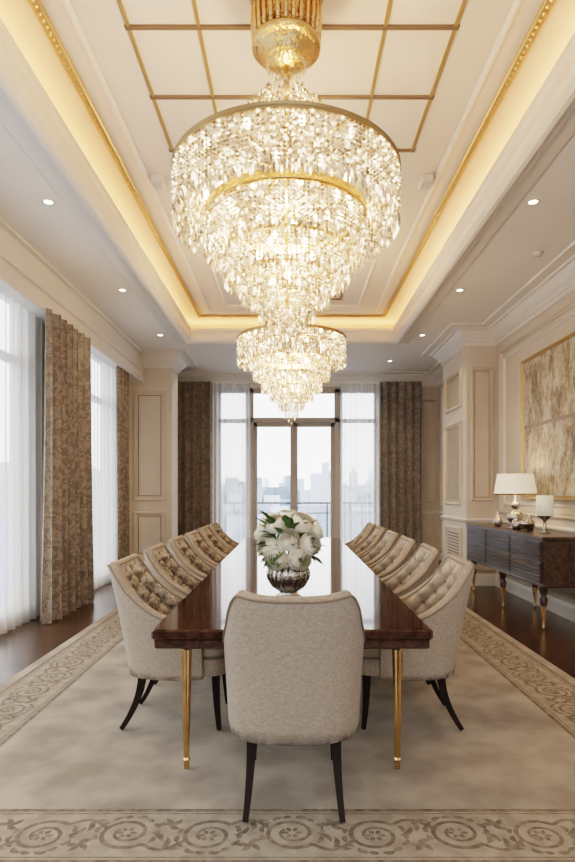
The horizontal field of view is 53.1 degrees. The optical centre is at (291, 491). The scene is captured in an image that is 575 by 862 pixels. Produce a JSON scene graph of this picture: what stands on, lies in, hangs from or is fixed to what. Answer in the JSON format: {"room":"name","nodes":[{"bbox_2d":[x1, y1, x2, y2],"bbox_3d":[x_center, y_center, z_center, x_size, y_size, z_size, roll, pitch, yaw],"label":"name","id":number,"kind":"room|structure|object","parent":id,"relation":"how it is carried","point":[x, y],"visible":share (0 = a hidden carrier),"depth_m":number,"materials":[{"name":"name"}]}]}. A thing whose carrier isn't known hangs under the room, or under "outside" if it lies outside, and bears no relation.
{"room":"dining room","nodes":[
{"label":"dining room","id":0,"kind":"room"},
{"bbox_2d":[0,226,177,605],"bbox_3d":[-2.525,-0.700,5.000,0.950,4.100,13.400,0,0,0],"label":"wall","id":1,"kind":"structure","parent":0,"point":[153,403],"depth_m":9.78,"materials":[{"name":"beige paint"}]},
{"bbox_2d":[0,297,19,614],"bbox_3d":[-2.910,-0.380,3.350,0.080,3.300,5.500,0,0,0],"label":"window","id":2,"kind":"structure","parent":1,"relation":"in","point":[2,353],"depth_m":6.02,"materials":[{"name":"beige"}]},
{"bbox_2d":[0,292,43,632],"bbox_3d":[-2.719,-0.270,3.254,0.090,3.200,6.107,0,0,0],"label":"sheer curtain","id":3,"kind":"object","parent":1,"relation":"hanging from","point":[17,306],"visible":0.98,"depth_m":5.89,"materials":[{"name":"white fabric"}]},
{"bbox_2d":[40,308,93,624],"bbox_3d":[-2.498,-0.270,6.470,0.188,3.200,1.412,0,0,0],"label":"curtain","id":4,"kind":"object","parent":1,"relation":"hanging from","point":[67,574],"visible":1,"depth_m":6.24,"materials":[{"name":"brown fabric"}]},
{"bbox_2d":[0,251,144,382],"bbox_3d":[-2.525,-1.965,4.150,0.050,0.230,11.300,0,0,0],"label":"trim","id":5,"kind":"structure","parent":1,"relation":"attached to","point":[12,275],"depth_m":6.18,"materials":[{"name":"beige"}]},
{"bbox_2d":[91,354,115,589],"bbox_3d":[-2.700,-0.270,7.927,0.073,3.200,2.353,0,0,0],"label":"sheer curtain","id":6,"kind":"object","parent":1,"relation":"hanging from","point":[103,376],"visible":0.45,"depth_m":8.27,"materials":[{"name":"white fabric"}]},
{"bbox_2d":[99,391,108,572],"bbox_3d":[-2.910,-0.380,8.000,0.080,3.300,2.000,0,0,0],"label":"window","id":7,"kind":"structure","parent":1,"relation":"in","point":[104,391],"depth_m":8.92,"materials":[{"name":"beige"}]},
{"bbox_2d":[116,366,129,560],"bbox_3d":[-2.600,-0.270,8.827,0.103,3.200,0.652,0,0,0],"label":"curtain","id":8,"kind":"object","parent":1,"relation":"hanging from","point":[122,378],"visible":0.88,"depth_m":8.70,"materials":[{"name":"brown fabric"}]},
{"bbox_2d":[0,217,574,386],"bbox_3d":[0.075,-2.230,5.000,5.750,0.240,13.000,0,0,0],"label":"trim","id":9,"kind":"structure","parent":1,"relation":"attached to","point":[555,281],"depth_m":8.22,"materials":[{"name":"beige paint"}]},
{"bbox_2d":[0,0,574,370],"bbox_3d":[0.075,-2.550,5.000,6.150,0.400,13.400,0,0,0],"label":"ceiling","id":10,"kind":"structure","parent":0,"point":[173,62],"depth_m":4.16,"materials":[{"name":"white paint"}]},
{"bbox_2d":[42,198,54,204],"bbox_3d":[-1.963,-2.346,4.636,0.097,0.008,0.096,0,0,0],"label":"recessed light","id":11,"kind":"object","parent":10,"relation":"in","point":[47,201],"depth_m":4.64,"materials":[{"name":"beige"}]},
{"bbox_2d":[171,0,400,357],"bbox_3d":[-0.030,-1.677,3.030,1.188,1.943,1.188,0,0,0],"label":"crystal chandelier","id":12,"kind":"object","parent":10,"relation":"hanging from","point":[285,34],"visible":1,"depth_m":2.78,"materials":[{"name":"clear glass"}]},
{"bbox_2d":[0,18,574,343],"bbox_3d":[0.000,-2.382,4.550,3.680,0.215,9.020,0,0,0],"label":"lighting","id":13,"kind":"structure","parent":10,"relation":"attached to","point":[27,111],"depth_m":4.42,"materials":[{"name":"beige"}]},
{"bbox_2d":[237,241,345,426],"bbox_3d":[-0.005,-1.677,6.250,1.188,1.943,1.188,0,0,0],"label":"crystal chandelier","id":14,"kind":"object","parent":10,"relation":"hanging from","point":[265,367],"visible":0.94,"depth_m":5.98,"materials":[{"name":"clear glass"}]},
{"bbox_2d":[61,0,522,311],"bbox_3d":[0.000,-2.638,4.560,2.480,0.025,7.760,0,0,0],"label":"trim","id":15,"kind":"structure","parent":10,"relation":"attached to","point":[67,5],"depth_m":3.74,"materials":[{"name":"gold metal"}]},
{"bbox_2d":[28,0,555,317],"bbox_3d":[0.000,-2.630,4.560,2.830,0.041,8.180,0,0,0],"label":"trim","id":16,"kind":"structure","parent":10,"relation":"attached to","point":[37,6],"depth_m":4.15,"materials":[{"name":"gold paint"}]},
{"bbox_2d":[527,198,539,204],"bbox_3d":[1.947,-2.346,4.636,0.097,0.008,0.096,0,0,0],"label":"recessed light","id":17,"kind":"object","parent":10,"relation":"in","point":[533,201],"depth_m":4.64,"materials":[{"name":"beige"}]},
{"bbox_2d":[532,251,543,256],"bbox_3d":[2.420,-2.335,5.650,0.110,0.030,0.110,0,0,0],"label":"smoke detector","id":18,"kind":"object","parent":10,"relation":"attached to","point":[536,253],"visible":1,"depth_m":5.62,"materials":[{"name":"grey plastic"}]},
{"bbox_2d":[0,560,574,684],"bbox_3d":[0.075,1.400,5.000,6.150,0.100,13.400,0,0,0],"label":"floor","id":19,"kind":"structure","parent":0,"point":[21,646],"depth_m":5.69,"materials":[{"name":"brown wood"}]},
{"bbox_2d":[178,381,212,536],"bbox_3d":[-2.026,-0.410,11.201,0.955,3.480,0.152,0,0,0],"label":"curtain","id":20,"kind":"object","parent":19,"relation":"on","point":[195,399],"visible":0.52,"depth_m":11.20,"materials":[{"name":"brown fabric"}]},
{"bbox_2d":[213,383,249,542],"bbox_3d":[-1.222,-0.410,11.360,0.800,3.480,0.071,0,0,0],"label":"sheer curtain","id":21,"kind":"object","parent":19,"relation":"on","point":[243,537],"visible":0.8,"depth_m":11.37,"materials":[{"name":"white fabric"}]},
{"bbox_2d":[0,607,574,861],"bbox_3d":[0.000,1.343,5.150,4.060,0.014,6.300,0,0,0],"label":"area rug","id":22,"kind":"object","parent":19,"relation":"on","point":[75,786],"visible":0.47,"depth_m":2.71,"materials":[{"name":"beige carpet"}]},
{"bbox_2d":[107,553,227,730],"bbox_3d":[-0.698,0.862,3.421,0.729,0.950,0.627,0,0,1],"label":"dining chair","id":23,"kind":"object","parent":22,"relation":"on","point":[143,601],"visible":0.64,"depth_m":3.16,"materials":[{"name":"beige fabric"}]},
{"bbox_2d":[142,543,202,684],"bbox_3d":[-0.698,0.862,4.184,0.729,0.950,0.627,0,0,-1],"label":"dining chair","id":24,"kind":"object","parent":22,"relation":"on","point":[159,560],"visible":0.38,"depth_m":4.32,"materials":[{"name":"beige fabric"}]},
{"bbox_2d":[166,535,216,578],"bbox_3d":[-0.698,0.862,4.950,0.729,0.950,0.627,0,0,0],"label":"dining chair","id":25,"kind":"object","parent":22,"relation":"on","point":[178,547],"visible":0.28,"depth_m":5.10,"materials":[{"name":"beige fabric"}]},
{"bbox_2d":[183,530,226,565],"bbox_3d":[-0.698,0.862,5.717,0.729,0.950,0.627,0,0,2],"label":"dining chair","id":26,"kind":"object","parent":22,"relation":"on","point":[194,538],"visible":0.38,"depth_m":5.88,"materials":[{"name":"beige fabric"}]},
{"bbox_2d":[197,525,233,555],"bbox_3d":[-0.698,0.862,6.482,0.729,0.950,0.627,0,0,2],"label":"dining chair","id":27,"kind":"object","parent":22,"relation":"on","point":[206,532],"visible":0.25,"depth_m":6.67,"materials":[{"name":"beige fabric"}]},
{"bbox_2d":[208,522,239,548],"bbox_3d":[-0.698,0.862,7.247,0.729,0.950,0.627,0,0,1],"label":"dining chair","id":28,"kind":"object","parent":22,"relation":"on","point":[217,530],"visible":0.23,"depth_m":7.44,"materials":[{"name":"beige fabric"}]},
{"bbox_2d":[151,538,432,769],"bbox_3d":[0.000,0.963,4.955,1.210,0.746,4.990,0,0,0],"label":"dining table","id":29,"kind":"object","parent":22,"relation":"on","point":[198,621],"visible":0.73,"depth_m":2.91,"materials":[{"name":"brown wood"}]},
{"bbox_2d":[252,509,326,595],"bbox_3d":[-0.014,0.340,3.147,0.428,0.499,0.438,0,0,0],"label":"flower vase","id":30,"kind":"object","parent":29,"relation":"on","point":[289,573],"visible":1,"depth_m":3.04,"materials":[{"name":"silver metal"}]},
{"bbox_2d":[222,590,365,822],"bbox_3d":[0.008,0.862,2.572,0.627,0.950,0.729,0,0,0],"label":"dining chair","id":31,"kind":"object","parent":22,"relation":"on","point":[293,664],"visible":1,"depth_m":2.30,"materials":[{"name":"beige fabric"}]},
{"bbox_2d":[345,522,375,548],"bbox_3d":[0.698,0.862,7.244,0.729,0.950,0.627,0,0,1],"label":"dining chair","id":32,"kind":"object","parent":22,"relation":"on","point":[369,527],"visible":0.23,"depth_m":7.39,"materials":[{"name":"beige fabric"}]},
{"bbox_2d":[350,525,386,556],"bbox_3d":[0.698,0.862,6.480,0.729,0.950,0.627,0,0,0],"label":"dining chair","id":33,"kind":"object","parent":22,"relation":"on","point":[378,532],"visible":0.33,"depth_m":6.64,"materials":[{"name":"beige fabric"}]},
{"bbox_2d":[358,530,400,565],"bbox_3d":[0.698,0.862,5.715,0.729,0.950,0.627,0,0,0],"label":"dining chair","id":34,"kind":"object","parent":22,"relation":"on","point":[389,539],"visible":0.31,"depth_m":5.87,"materials":[{"name":"beige fabric"}]},
{"bbox_2d":[367,535,417,578],"bbox_3d":[0.698,0.862,4.949,0.729,0.950,0.627,0,0,0],"label":"dining chair","id":35,"kind":"object","parent":22,"relation":"on","point":[404,548],"visible":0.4,"depth_m":5.09,"materials":[{"name":"beige fabric"}]},
{"bbox_2d":[381,543,440,684],"bbox_3d":[0.698,0.862,4.184,0.729,0.950,0.627,0,0,1],"label":"dining chair","id":36,"kind":"object","parent":22,"relation":"on","point":[423,563],"visible":0.29,"depth_m":4.28,"materials":[{"name":"beige fabric"}]},
{"bbox_2d":[361,553,476,730],"bbox_3d":[0.698,0.862,3.419,0.729,0.950,0.627,0,0,1],"label":"dining chair","id":37,"kind":"object","parent":22,"relation":"on","point":[440,602],"visible":0.67,"depth_m":3.16,"materials":[{"name":"beige fabric"}]},
{"bbox_2d":[340,383,378,543],"bbox_3d":[1.375,-0.410,11.360,0.856,3.480,0.064,0,0,0],"label":"sheer curtain","id":38,"kind":"object","parent":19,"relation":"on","point":[356,384],"visible":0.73,"depth_m":11.36,"materials":[{"name":"white fabric"}]},
{"bbox_2d":[466,523,574,629],"bbox_3d":[2.633,0.890,6.700,0.535,0.920,2.420,0,0,0],"label":"sideboard","id":39,"kind":"object","parent":19,"relation":"on","point":[545,561],"visible":0.94,"depth_m":5.95,"materials":[{"name":"brown wood"}]},
{"bbox_2d":[493,512,502,526],"bbox_3d":[2.560,0.337,7.150,0.116,0.185,0.116,0,0,0],"label":"lidded jar","id":40,"kind":"object","parent":39,"relation":"on","point":[497,521],"visible":1,"depth_m":7.11,"materials":[{"name":"silver metal"}]},
{"bbox_2d":[493,473,537,528],"bbox_3d":[2.620,0.109,6.750,0.490,0.640,0.490,0,0,0],"label":"table lamp","id":41,"kind":"object","parent":39,"relation":"on","point":[519,483],"visible":0.8,"depth_m":6.58,"materials":[{"name":"white fabric"}]},
{"bbox_2d":[511,514,520,529],"bbox_3d":[2.540,0.337,6.500,0.116,0.185,0.116,0,0,0],"label":"lidded jar","id":42,"kind":"object","parent":39,"relation":"on","point":[515,526],"visible":0.91,"depth_m":6.47,"materials":[{"name":"silver metal"}]},
{"bbox_2d":[517,520,535,530],"bbox_3d":[2.580,0.371,6.330,0.190,0.115,0.190,0,0,0],"label":"bowl","id":43,"kind":"object","parent":39,"relation":"on","point":[527,525],"visible":1,"depth_m":6.28,"materials":[{"name":"grey metal"}]},
{"bbox_2d":[525,514,534,529],"bbox_3d":[2.680,0.337,6.480,0.116,0.185,0.116,0,0,0],"label":"lidded jar","id":44,"kind":"object","parent":39,"relation":"on","point":[529,518],"visible":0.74,"depth_m":6.45,"materials":[{"name":"silver metal"}]},
{"bbox_2d":[536,495,553,532],"bbox_3d":[2.660,0.227,6.050,0.170,0.405,0.170,0,0,0],"label":"candle holder","id":45,"kind":"object","parent":39,"relation":"on","point":[544,503],"visible":1,"depth_m":5.99,"materials":[{"name":"white glass"}]},
{"bbox_2d":[150,174,433,188],"bbox_3d":[0.000,-2.620,4.855,2.360,0.060,0.150,0,0,0],"label":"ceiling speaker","id":46,"kind":"object","parent":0,"point":[158,182],"depth_m":4.80},
{"bbox_2d":[212,387,438,549],"bbox_3d":[0.075,-0.700,11.585,5.750,4.100,0.230,0,0,0],"label":"wall","id":47,"kind":"structure","parent":0,"point":[429,395],"depth_m":11.50,"materials":[{"name":"beige paint"}]},
{"bbox_2d":[217,389,245,536],"bbox_3d":[-1.183,-0.360,11.575,0.635,3.420,0.090,0,0,0],"label":"window","id":48,"kind":"structure","parent":47,"relation":"in","point":[228,390],"depth_m":11.53,"materials":[{"name":"beige"}]},
{"bbox_2d":[249,389,338,537],"bbox_3d":[0.040,-0.360,11.543,1.800,3.420,0.155,0,0,0],"label":"door","id":49,"kind":"structure","parent":47,"relation":"in","point":[254,423],"depth_m":11.51,"materials":[{"name":"beige"}]},
{"bbox_2d":[339,389,377,541],"bbox_3d":[1.333,-0.360,11.575,0.775,3.420,0.090,0,0,0],"label":"window","id":50,"kind":"structure","parent":47,"relation":"in","point":[351,390],"depth_m":11.53,"materials":[{"name":"beige"}]},
{"bbox_2d":[380,381,420,550],"bbox_3d":[2.119,-0.410,11.200,0.807,3.480,0.145,0,0,0],"label":"curtain","id":51,"kind":"object","parent":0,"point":[400,402],"visible":0.86,"depth_m":11.20,"materials":[{"name":"brown fabric"}]},
{"bbox_2d":[439,290,574,604],"bbox_3d":[2.817,-0.700,5.000,0.665,4.100,13.400,0,0,0],"label":"wall","id":52,"kind":"structure","parent":0,"point":[479,393],"depth_m":8.30,"materials":[{"name":"beige paint"}]},
{"bbox_2d":[0,552,574,633],"bbox_3d":[0.075,1.265,5.000,5.750,0.170,13.000,0,0,0],"label":"baseboard","id":53,"kind":"structure","parent":52,"relation":"attached to","point":[560,607],"depth_m":6.49,"materials":[{"name":"beige"}]},
{"bbox_2d":[421,511,574,533],"bbox_3d":[2.425,0.415,5.000,1.050,0.070,13.000,0,0,0],"label":"trim","id":54,"kind":"structure","parent":52,"relation":"attached to","point":[458,519],"depth_m":8.27,"materials":[{"name":"beige paint"}]},
{"bbox_2d":[520,331,574,500],"bbox_3d":[2.904,-0.775,6.275,0.087,1.730,1.870,0,0,0],"label":"framed artwork","id":55,"kind":"object","parent":52,"relation":"attached to","point":[547,377],"visible":1,"depth_m":6.43,"materials":[{"name":"beige paint"}]},
{"bbox_3d":[0.000,1.505,12.475,6.400,0.190,1.450,0,0,0],"label":"floor","id":56,"kind":"structure","parent":0,"visible":0},
{"bbox_2d":[224,502,372,537],"bbox_3d":[0.000,0.820,13.110,6.428,1.180,0.060,0,0,0],"label":"balcony railing","id":57,"kind":"object","parent":56,"relation":"on","point":[326,503],"visible":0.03,"depth_m":13.08,"materials":[{"name":"grey metal"}]},
{"label":"outside","id":58,"kind":"structure","parent":0,"visible":0},
{"label":"ground","id":59,"kind":"structure","parent":58,"visible":0},
{"bbox_2d":[0,462,372,609],"bbox_3d":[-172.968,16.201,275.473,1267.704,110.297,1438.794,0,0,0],"label":"city buildings","id":60,"kind":"structure","parent":59,"relation":"on","point":[319,491],"depth_m":87.76,"materials":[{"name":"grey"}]}
]}

